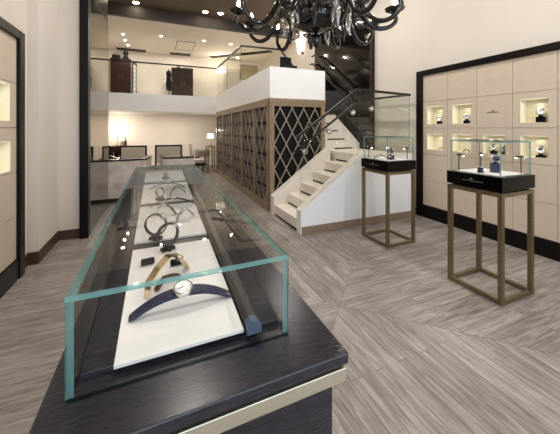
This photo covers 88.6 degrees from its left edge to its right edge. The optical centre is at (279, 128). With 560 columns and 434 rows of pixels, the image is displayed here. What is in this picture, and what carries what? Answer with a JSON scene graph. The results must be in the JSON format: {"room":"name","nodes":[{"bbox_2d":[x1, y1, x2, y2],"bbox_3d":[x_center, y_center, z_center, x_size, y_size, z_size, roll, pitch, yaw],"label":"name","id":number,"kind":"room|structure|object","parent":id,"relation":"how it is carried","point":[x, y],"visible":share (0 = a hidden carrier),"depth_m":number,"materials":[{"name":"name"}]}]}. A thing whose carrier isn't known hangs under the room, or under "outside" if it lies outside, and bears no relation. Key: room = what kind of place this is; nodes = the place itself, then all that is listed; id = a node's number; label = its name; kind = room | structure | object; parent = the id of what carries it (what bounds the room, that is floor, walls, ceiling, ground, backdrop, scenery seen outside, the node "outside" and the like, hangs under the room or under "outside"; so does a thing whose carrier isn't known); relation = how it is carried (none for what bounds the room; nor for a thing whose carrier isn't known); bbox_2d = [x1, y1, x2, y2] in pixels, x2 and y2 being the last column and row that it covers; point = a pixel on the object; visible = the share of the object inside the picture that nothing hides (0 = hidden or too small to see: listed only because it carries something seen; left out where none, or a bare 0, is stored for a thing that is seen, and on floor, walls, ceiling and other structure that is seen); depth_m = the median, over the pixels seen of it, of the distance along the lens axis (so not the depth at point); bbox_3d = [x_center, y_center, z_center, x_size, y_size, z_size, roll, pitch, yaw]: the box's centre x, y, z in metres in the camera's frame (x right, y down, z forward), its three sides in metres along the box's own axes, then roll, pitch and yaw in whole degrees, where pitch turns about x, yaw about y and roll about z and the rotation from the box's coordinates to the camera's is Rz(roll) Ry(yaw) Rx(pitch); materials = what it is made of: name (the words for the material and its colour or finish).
{"room":"shop","nodes":[
{"label":"shop","id":0,"kind":"room"},
{"bbox_2d":[0,0,78,254],"bbox_3d":[-2.100,-0.830,0.547,1.470,4.700,7.060,0,0,-23],"label":"wall","id":1,"kind":"structure","parent":0,"point":[50,28],"depth_m":3.62,"materials":[{"name":"beige paint"}]},
{"bbox_2d":[0,17,24,298],"bbox_3d":[-1.999,0.265,1.200,0.190,2.510,3.860,0,0,-23],"label":"panelling","id":2,"kind":"object","parent":1,"relation":"attached to","point":[12,40],"visible":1,"depth_m":2.80,"materials":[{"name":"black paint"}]},
{"bbox_2d":[25,229,78,267],"bbox_3d":[-2.854,1.455,3.487,0.245,0.130,0.986,0,0,-5],"label":"baseboard","id":3,"kind":"structure","parent":1,"relation":"attached to","point":[31,258],"depth_m":3.54,"materials":[{"name":"brown wood"}]},
{"bbox_2d":[79,0,107,238],"bbox_3d":[-3.045,-0.830,4.761,0.114,4.700,1.750,0,0,-23],"label":"glass wall","id":4,"kind":"structure","parent":0,"point":[93,14],"depth_m":4.27,"materials":[{"name":"black paint"}]},
{"bbox_2d":[108,49,260,165],"bbox_3d":[-3.824,-0.830,11.525,6.950,4.700,0.200,0,0,-23],"label":"wall","id":5,"kind":"structure","parent":0,"point":[150,130],"depth_m":11.19,"materials":[{"name":"beige paint"}]},
{"bbox_2d":[240,64,256,79],"bbox_3d":[-1.359,-2.410,12.438,0.780,0.640,0.035,0,0,-23],"label":"painting","id":6,"kind":"object","parent":5,"relation":"attached to","point":[246,71],"visible":0.74,"depth_m":12.40,"materials":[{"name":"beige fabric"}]},
{"bbox_2d":[108,15,295,62],"bbox_3d":[-3.092,-2.920,9.881,7.300,0.100,3.800,0,0,-23],"label":"ceiling","id":7,"kind":"structure","parent":0,"point":[140,34],"depth_m":9.28,"materials":[{"name":"beige paint"}]},
{"bbox_2d":[116,47,145,52],"bbox_3d":[-5.414,-2.853,10.463,0.950,0.034,0.240,0,0,-23],"label":"ceiling vent","id":8,"kind":"object","parent":7,"relation":"in","point":[117,48],"visible":1,"depth_m":10.43,"materials":[{"name":"black metal"}]},
{"bbox_2d":[170,52,190,55],"bbox_3d":[-3.851,-2.853,11.079,0.750,0.034,0.240,0,0,-23],"label":"ceiling vent","id":9,"kind":"object","parent":7,"relation":"in","point":[171,53],"visible":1,"depth_m":11.04,"materials":[{"name":"black metal"}]},
{"bbox_2d":[175,41,195,50],"bbox_3d":[-3.309,-2.865,10.005,0.600,0.010,1.100,0,0,-23],"label":"ceiling hatch","id":10,"kind":"object","parent":7,"relation":"attached to","point":[180,45],"visible":1,"depth_m":9.93,"materials":[{"name":"brown metal"}]},
{"bbox_2d":[209,50,271,57],"bbox_3d":[-1.547,-2.853,11.102,2.600,0.034,0.240,0,0,20],"label":"ceiling vent","id":11,"kind":"object","parent":7,"relation":"in","point":[267,51],"visible":1,"depth_m":11.03,"materials":[{"name":"black metal"}]},
{"bbox_2d":[108,66,324,114],"bbox_3d":[-2.423,-0.833,8.128,6.550,0.585,7.150,0,0,-23],"label":"wall","id":12,"kind":"structure","parent":0,"point":[271,82],"depth_m":7.38,"materials":[{"name":"white paint"}]},
{"bbox_2d":[110,57,130,92],"bbox_3d":[-5.641,-1.762,10.191,0.640,1.360,0.441,0,0,-23],"label":"cabinet","id":13,"kind":"object","parent":12,"relation":"on","point":[120,72],"visible":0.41,"depth_m":10.02,"materials":[{"name":"brown wood"}]},
{"bbox_2d":[112,53,119,57],"bbox_3d":[-5.763,-2.547,10.096,0.240,0.210,0.200,0,0,-23],"label":"handbag","id":14,"kind":"object","parent":13,"relation":"on","point":[114,55],"visible":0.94,"depth_m":10.00,"materials":[{"name":"black leather"}]},
{"bbox_2d":[123,51,128,58],"bbox_3d":[-5.487,-2.603,10.214,0.180,0.320,0.180,0,0,-23],"label":"sculpture","id":15,"kind":"object","parent":13,"relation":"on","point":[125,53],"visible":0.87,"depth_m":10.15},
{"bbox_2d":[132,63,136,92],"bbox_3d":[-5.134,-1.715,10.156,0.078,1.270,0.204,0,0,22],"label":"display rack","id":16,"kind":"object","parent":12,"relation":"on","point":[134,65],"visible":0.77,"depth_m":10.13,"materials":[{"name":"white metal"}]},
{"bbox_2d":[108,59,216,68],"bbox_3d":[-4.110,-1.580,9.081,4.200,1.000,0.045,0,0,-23],"label":"glass balustrade","id":17,"kind":"object","parent":12,"relation":"on","point":[108,59],"visible":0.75,"depth_m":9.18,"materials":[{"name":"green"}]},
{"bbox_2d":[166,69,171,94],"bbox_3d":[-4.143,-1.640,10.682,0.200,1.120,0.195,0,0,-23],"label":"coat stand","id":18,"kind":"object","parent":12,"relation":"on","point":[168,73],"visible":0.79,"depth_m":10.61,"materials":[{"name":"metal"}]},
{"bbox_2d":[171,67,192,95],"bbox_3d":[-3.747,-1.677,11.003,0.780,1.190,0.441,0,0,-23],"label":"base cabinet","id":19,"kind":"object","parent":12,"relation":"on","point":[181,78],"visible":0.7,"depth_m":10.81,"materials":[{"name":"brown wood"}]},
{"bbox_2d":[216,66,224,92],"bbox_3d":[-2.337,-1.750,11.292,0.380,1.340,0.380,0,0,-23],"label":"floor lamp","id":20,"kind":"object","parent":12,"relation":"on","point":[221,69],"visible":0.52,"depth_m":11.20,"materials":[{"name":"white fabric"}]},
{"bbox_2d":[216,98,268,113],"bbox_3d":[-1.178,-0.515,7.527,0.035,0.070,5.035,0,0,-23],"label":"trim","id":21,"kind":"structure","parent":12,"relation":"attached to","point":[267,99],"depth_m":6.51,"materials":[{"name":"brown wood"}]},
{"bbox_2d":[217,45,293,68],"bbox_3d":[-0.914,-1.458,8.327,1.121,1.265,3.833,0,0,-23],"label":"glass balustrade","id":22,"kind":"object","parent":12,"relation":"on","point":[240,46],"visible":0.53,"depth_m":7.33,"materials":[{"name":"green"}]},
{"bbox_2d":[280,57,296,68],"bbox_3d":[0.187,-1.375,6.418,0.280,0.500,0.350,0,0,-23],"label":"lounge chair","id":23,"kind":"object","parent":12,"relation":"on","point":[285,62],"visible":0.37,"depth_m":6.50,"materials":[{"name":"black fabric"}]},
{"bbox_2d":[269,98,325,103],"bbox_3d":[0.348,-0.515,5.426,1.185,0.070,0.030,0,0,-23],"label":"trim","id":24,"kind":"structure","parent":12,"relation":"attached to","point":[270,99],"depth_m":5.40,"materials":[{"name":"brown wood"}]},
{"bbox_2d":[108,0,336,29],"bbox_3d":[-0.197,-3.230,3.125,7.300,0.100,10.700,0,0,-23],"label":"ceiling","id":25,"kind":"structure","parent":0,"point":[260,9],"depth_m":7.49,"materials":[{"name":"brown paint"}]},
{"bbox_2d":[229,0,405,51],"bbox_3d":[0.317,-1.940,2.524,1.532,2.480,1.530,0,0,-23],"label":"chandelier","id":26,"kind":"object","parent":25,"relation":"hanging from","point":[313,18],"visible":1,"depth_m":2.46,"materials":[{"name":"black glass"}]},
{"bbox_2d":[0,165,559,433],"bbox_3d":[-0.965,1.570,4.917,7.300,0.100,14.600,0,0,-23],"label":"floor","id":27,"kind":"structure","parent":0,"point":[428,353],"depth_m":2.21,"materials":[{"name":"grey wood"}]},
{"bbox_2d":[108,146,117,159],"bbox_3d":[-5.067,1.020,8.291,0.660,1.000,0.500,0,0,38],"label":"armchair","id":28,"kind":"object","parent":27,"relation":"on","point":[109,155],"visible":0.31,"depth_m":8.59,"materials":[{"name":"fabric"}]},
{"bbox_2d":[110,145,130,158],"bbox_3d":[-5.634,1.070,10.124,0.620,0.900,0.450,0,0,-23],"label":"console table","id":29,"kind":"object","parent":27,"relation":"on","point":[113,149],"visible":0.29,"depth_m":9.88,"materials":[{"name":"brown wood"}]},
{"bbox_2d":[112,133,122,145],"bbox_3d":[-5.715,0.390,10.084,0.340,0.460,0.340,0,0,-23],"label":"table lamp","id":30,"kind":"object","parent":29,"relation":"on","point":[117,135],"visible":0.97,"depth_m":9.99,"materials":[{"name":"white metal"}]},
{"bbox_2d":[108,156,151,199],"bbox_3d":[-3.417,1.077,6.146,1.211,0.885,0.727,0,0,-23],"label":"desk","id":31,"kind":"object","parent":27,"relation":"on","point":[120,171],"visible":0.32,"depth_m":5.83,"materials":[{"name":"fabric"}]},
{"bbox_2d":[118,145,146,158],"bbox_3d":[-4.296,1.020,8.375,0.740,1.000,0.660,0,0,-23],"label":"armchair","id":32,"kind":"object","parent":27,"relation":"on","point":[138,151],"visible":0.45,"depth_m":8.58,"materials":[{"name":"beige fabric"}]},
{"bbox_2d":[155,145,182,171],"bbox_3d":[-3.386,1.020,8.765,0.800,1.000,0.660,0,0,-23],"label":"armchair","id":33,"kind":"object","parent":27,"relation":"on","point":[167,150],"visible":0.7,"depth_m":8.96,"materials":[{"name":"beige fabric"}]},
{"bbox_2d":[160,154,194,170],"bbox_3d":[-2.374,1.077,6.681,0.787,0.885,0.728,0,0,-23],"label":"desk","id":34,"kind":"object","parent":27,"relation":"on","point":[164,160],"visible":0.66,"depth_m":6.36,"materials":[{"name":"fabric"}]},
{"bbox_2d":[29,164,347,433],"bbox_3d":[-0.661,0.949,1.857,0.729,1.142,2.625,0,0,-23],"label":"showcase","id":35,"kind":"object","parent":27,"relation":"on","point":[280,378],"visible":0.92,"depth_m":0.76,"materials":[{"name":"black wood"}]},
{"bbox_2d":[144,170,185,182],"bbox_3d":[-1.077,0.448,2.688,0.337,0.040,0.410,0,0,-23],"label":"display tray","id":36,"kind":"object","parent":35,"relation":"on","point":[177,175],"visible":0.94,"depth_m":2.65,"materials":[{"name":"white fabric"}]},
{"bbox_2d":[162,172,168,178],"bbox_3d":[-1.023,0.425,2.564,0.061,0.060,0.051,0,0,25],"label":"watch","id":37,"kind":"object","parent":36,"relation":"on","point":[166,173],"visible":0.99,"depth_m":2.56,"materials":[{"name":"metal"}]},
{"bbox_2d":[141,182,192,204],"bbox_3d":[-0.868,0.487,2.199,0.337,0.046,0.495,0,0,-23],"label":"display tray","id":38,"kind":"object","parent":35,"relation":"on","point":[148,196],"visible":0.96,"depth_m":2.15,"materials":[{"name":"white fabric"}]},
{"bbox_2d":[155,187,164,200],"bbox_3d":[-0.830,0.454,1.992,0.065,0.089,0.051,0,0,7],"label":"watch","id":39,"kind":"object","parent":38,"relation":"on","point":[159,197],"visible":1,"depth_m":1.98,"materials":[{"name":"metal"}]},
{"bbox_2d":[150,181,185,189],"bbox_3d":[-0.879,0.446,2.254,0.264,0.062,0.044,0,0,-11],"label":"watch","id":40,"kind":"object","parent":38,"relation":"on","point":[166,182],"visible":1,"depth_m":2.25,"materials":[{"name":"grey leather"}]},
{"bbox_2d":[169,186,186,195],"bbox_3d":[-0.750,0.457,2.114,0.038,0.066,0.130,0,0,44],"label":"watch","id":41,"kind":"object","parent":38,"relation":"on","point":[175,187],"visible":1,"depth_m":2.09,"materials":[{"name":"leather"}]},
{"bbox_2d":[134,202,205,244],"bbox_3d":[-0.640,0.530,1.668,0.337,0.048,0.520,0,0,-23],"label":"display tray","id":42,"kind":"object","parent":35,"relation":"on","point":[190,225],"visible":0.82,"depth_m":1.60,"materials":[{"name":"white fabric"}]},
{"bbox_2d":[144,213,167,240],"bbox_3d":[-0.604,0.479,1.403,0.107,0.131,0.054,0,0,1],"label":"watch","id":43,"kind":"object","parent":42,"relation":"on","point":[162,216],"visible":0.97,"depth_m":1.39,"materials":[{"name":"metal"}]},
{"bbox_2d":[156,202,176,214],"bbox_3d":[-0.685,0.483,1.727,0.130,0.072,0.042,0,0,6],"label":"watch","id":44,"kind":"object","parent":42,"relation":"on","point":[163,203],"visible":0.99,"depth_m":1.72,"materials":[{"name":"leather"}]},
{"bbox_2d":[149,195,196,207],"bbox_3d":[-0.692,0.475,1.867,0.293,0.069,0.048,0,0,-8],"label":"watch","id":45,"kind":"object","parent":42,"relation":"on","point":[173,197],"visible":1,"depth_m":1.86,"materials":[{"name":"leather"}]},
{"bbox_2d":[175,207,195,222],"bbox_3d":[-0.545,0.492,1.659,0.042,0.070,0.130,0,0,32],"label":"watch","id":46,"kind":"object","parent":42,"relation":"on","point":[183,209],"visible":1,"depth_m":1.63,"materials":[{"name":"leather"}]},
{"bbox_2d":[114,239,243,368],"bbox_3d":[-0.385,0.577,1.073,0.337,0.056,0.625,0,0,-23],"label":"display tray","id":47,"kind":"object","parent":35,"relation":"on","point":[178,324],"visible":0.94,"depth_m":0.90,"materials":[{"name":"white fabric"}]},
{"bbox_2d":[141,257,154,265],"bbox_3d":[-0.544,0.547,1.180,0.050,0.026,0.026,0,0,-29],"label":"price tag","id":48,"kind":"object","parent":47,"relation":"on","point":[151,260],"visible":1,"depth_m":1.17,"materials":[{"name":"black paint"}]},
{"bbox_2d":[144,253,189,297],"bbox_3d":[-0.411,0.519,1.062,0.049,0.108,0.196,0,0,24],"label":"watch","id":49,"kind":"object","parent":47,"relation":"on","point":[165,258],"visible":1,"depth_m":1.02,"materials":[{"name":"gold metal"}]},
{"bbox_2d":[156,222,178,252],"bbox_3d":[-0.510,0.490,1.303,0.102,0.127,0.054,0,0,-36],"label":"watch","id":50,"kind":"object","parent":47,"relation":"on","point":[169,247],"visible":1,"depth_m":1.29,"materials":[{"name":"metal"}]},
{"bbox_2d":[170,259,181,266],"bbox_3d":[-0.425,0.550,1.182,0.050,0.026,0.026,0,0,-29],"label":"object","id":51,"kind":"object","parent":47,"relation":"on","point":[173,262],"visible":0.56,"depth_m":1.17,"materials":[{"name":"black paint"}]},
{"bbox_2d":[128,279,231,321],"bbox_3d":[-0.315,0.543,0.936,0.317,0.080,0.068,0,0,-31],"label":"watch","id":52,"kind":"object","parent":47,"relation":"on","point":[183,288],"visible":0.99,"depth_m":0.92,"materials":[{"name":"leather"}]},
{"bbox_2d":[183,169,261,335],"bbox_3d":[-0.526,0.505,1.897,0.044,0.204,2.288,0,0,-23],"label":"light bar","id":53,"kind":"object","parent":35,"relation":"on","point":[251,322],"visible":0.9,"depth_m":1.09,"materials":[{"name":"grey metal"}]},
{"bbox_2d":[188,143,203,172],"bbox_3d":[-2.868,1.020,9.841,0.479,1.000,0.450,0,0,-23],"label":"chair","id":54,"kind":"object","parent":27,"relation":"on","point":[200,160],"visible":0.52,"depth_m":9.69,"materials":[{"name":"fabric"}]},
{"bbox_2d":[195,149,209,167],"bbox_3d":[-2.913,1.160,10.719,0.450,0.720,0.800,0,0,-23],"label":"chair","id":55,"kind":"object","parent":27,"relation":"on","point":[198,152],"visible":0.62,"depth_m":10.35,"materials":[{"name":"fabric"}]},
{"bbox_2d":[205,145,214,172],"bbox_3d":[-2.446,1.065,10.049,0.260,0.910,0.500,0,0,-23],"label":"console table","id":56,"kind":"object","parent":27,"relation":"on","point":[206,146],"visible":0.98,"depth_m":10.19,"materials":[{"name":"brown wood"}]},
{"bbox_2d":[207,134,213,145],"bbox_3d":[-2.437,0.400,10.053,0.240,0.420,0.240,0,0,-23],"label":"table lamp","id":57,"kind":"object","parent":56,"relation":"on","point":[210,136],"visible":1,"depth_m":9.98,"materials":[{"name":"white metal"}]},
{"bbox_2d":[216,102,268,210],"bbox_3d":[-1.174,0.520,7.575,0.090,2.000,5.000,0,0,-23],"label":"lattice screen","id":58,"kind":"object","parent":27,"relation":"on","point":[242,135],"visible":0.96,"depth_m":6.61,"materials":[{"name":"brown wood"}]},
{"bbox_2d":[269,102,324,211],"bbox_3d":[0.339,0.520,5.454,1.160,2.000,0.082,0,0,-23],"label":"lattice screen","id":59,"kind":"object","parent":27,"relation":"on","point":[287,120],"visible":0.59,"depth_m":5.40,"materials":[{"name":"brown wood"}]},
{"bbox_2d":[271,115,411,234],"bbox_3d":[0.579,0.590,6.164,2.160,1.860,3.604,0,0,-23],"label":"staircase","id":60,"kind":"structure","parent":27,"relation":"on","point":[328,188],"depth_m":4.74,"materials":[{"name":"beige stone"}]},
{"bbox_2d":[294,88,410,154],"bbox_3d":[0.975,0.271,5.185,2.215,1.808,1.417,0,0,-23],"label":"glass balustrade","id":61,"kind":"object","parent":60,"relation":"on","point":[396,94],"visible":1,"depth_m":4.48,"materials":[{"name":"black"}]},
{"bbox_2d":[361,136,415,247],"bbox_3d":[1.482,0.818,3.953,0.492,1.405,0.510,0,0,-23],"label":"case","id":62,"kind":"object","parent":27,"relation":"on","point":[380,165],"visible":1,"depth_m":3.81,"materials":[{"name":"brown metal"}]},
{"bbox_2d":[447,139,534,306],"bbox_3d":[2.012,0.818,2.766,0.492,1.405,0.510,0,0,-23],"label":"case","id":63,"kind":"object","parent":27,"relation":"on","point":[502,185],"visible":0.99,"depth_m":2.63,"materials":[{"name":"brown metal"}]},
{"bbox_2d":[477,166,484,172],"bbox_3d":[1.888,0.385,2.702,0.062,0.062,0.061,0,0,-23],"label":"stand","id":64,"kind":"object","parent":63,"relation":"on","point":[480,168],"visible":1,"depth_m":2.68,"materials":[{"name":"metal"}]},
{"bbox_2d":[490,163,499,172],"bbox_3d":[2.042,0.373,2.725,0.075,0.085,0.075,0,0,24],"label":"stand","id":65,"kind":"object","parent":63,"relation":"on","point":[494,167],"visible":0.85,"depth_m":2.70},
{"bbox_2d":[491,154,499,162],"bbox_3d":[2.037,0.288,2.721,0.072,0.092,0.091,0,0,24],"label":"watch","id":66,"kind":"object","parent":65,"relation":"on","point":[495,158],"visible":0.98,"depth_m":2.69,"materials":[{"name":"metal"}]},
{"bbox_2d":[315,5,374,149],"bbox_3d":[1.495,-0.805,7.193,0.085,4.650,2.455,0,0,-23],"label":"wall","id":67,"kind":"structure","parent":0,"point":[354,63],"depth_m":6.67,"materials":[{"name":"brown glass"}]},
{"bbox_2d":[309,63,350,102],"bbox_3d":[1.286,-1.233,7.509,0.120,1.275,1.910,0,0,-23],"label":"handrail","id":68,"kind":"object","parent":67,"relation":"attached to","point":[313,64],"visible":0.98,"depth_m":7.19,"materials":[{"name":"brown metal"}]},
{"bbox_2d":[311,54,353,90],"bbox_3d":[1.346,-1.433,7.344,0.140,1.275,1.960,0,0,-23],"label":"handrail","id":69,"kind":"object","parent":67,"relation":"attached to","point":[315,55],"visible":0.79,"depth_m":7.15,"materials":[{"name":"brown metal"}]},
{"bbox_2d":[261,0,559,206],"bbox_3d":[2.091,-0.830,6.227,0.250,4.700,14.200,0,0,-23],"label":"wall","id":70,"kind":"structure","parent":0,"point":[427,34],"depth_m":4.91,"materials":[{"name":"beige paint"}]},
{"bbox_2d":[108,1,299,39],"bbox_3d":[-2.531,-3.075,8.000,6.850,0.410,0.100,0,0,-23],"label":"trim","id":71,"kind":"structure","parent":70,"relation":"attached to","point":[114,9],"depth_m":7.86,"materials":[{"name":"black paint"}]},
{"bbox_2d":[296,39,303,54],"bbox_3d":[0.617,-2.555,9.044,0.240,0.450,0.217,0,0,-23],"label":"wall sconce","id":72,"kind":"object","parent":70,"relation":"attached to","point":[298,41],"visible":1,"depth_m":8.98,"materials":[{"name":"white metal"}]},
{"bbox_2d":[302,207,415,234],"bbox_3d":[1.528,1.465,4.773,0.970,0.110,2.629,0,0,40],"label":"baseboard","id":73,"kind":"structure","parent":70,"relation":"attached to","point":[407,214],"depth_m":4.40,"materials":[{"name":"beige wood"}]},
{"bbox_2d":[416,41,559,261],"bbox_3d":[3.241,0.265,3.315,0.190,2.510,3.860,0,0,-23],"label":"panelling","id":74,"kind":"object","parent":70,"relation":"attached to","point":[508,116],"visible":0.9,"depth_m":3.94,"materials":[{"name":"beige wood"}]},
{"bbox_2d":[536,117,545,121],"bbox_3d":[3.172,-0.105,3.489,0.096,0.068,0.096,0,0,-43],"label":"stand","id":75,"kind":"object","parent":74,"relation":"on","point":[538,119],"visible":0.67,"depth_m":3.46,"materials":[{"name":"black paint"}]},
{"bbox_2d":[535,107,544,116],"bbox_3d":[3.164,-0.194,3.487,0.117,0.118,0.092,0,0,-43],"label":"watch","id":76,"kind":"object","parent":75,"relation":"on","point":[540,112],"visible":1,"depth_m":3.46,"materials":[{"name":"metal"}]},
{"bbox_3d":[2.964,0.334,3.974,0.081,0.040,0.081,0,0,-43],"label":"stand","id":77,"kind":"object","parent":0,"visible":0},
{"bbox_2d":[490,144,496,150],"bbox_3d":[2.957,0.267,3.972,0.099,0.100,0.077,0,0,-43],"label":"watch","id":78,"kind":"object","parent":77,"relation":"on","point":[493,147],"visible":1,"depth_m":3.95,"materials":[{"name":"metal"}]},
{"bbox_3d":[3.172,0.340,3.489,0.096,0.028,0.096,0,0,-43],"label":"stand","id":79,"kind":"object","parent":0,"visible":0},
{"bbox_2d":[535,146,544,154],"bbox_3d":[3.164,0.271,3.487,0.117,0.118,0.092,0,0,-43],"label":"watch","id":80,"kind":"object","parent":79,"relation":"on","point":[540,150],"visible":1,"depth_m":3.46,"materials":[{"name":"metal"}]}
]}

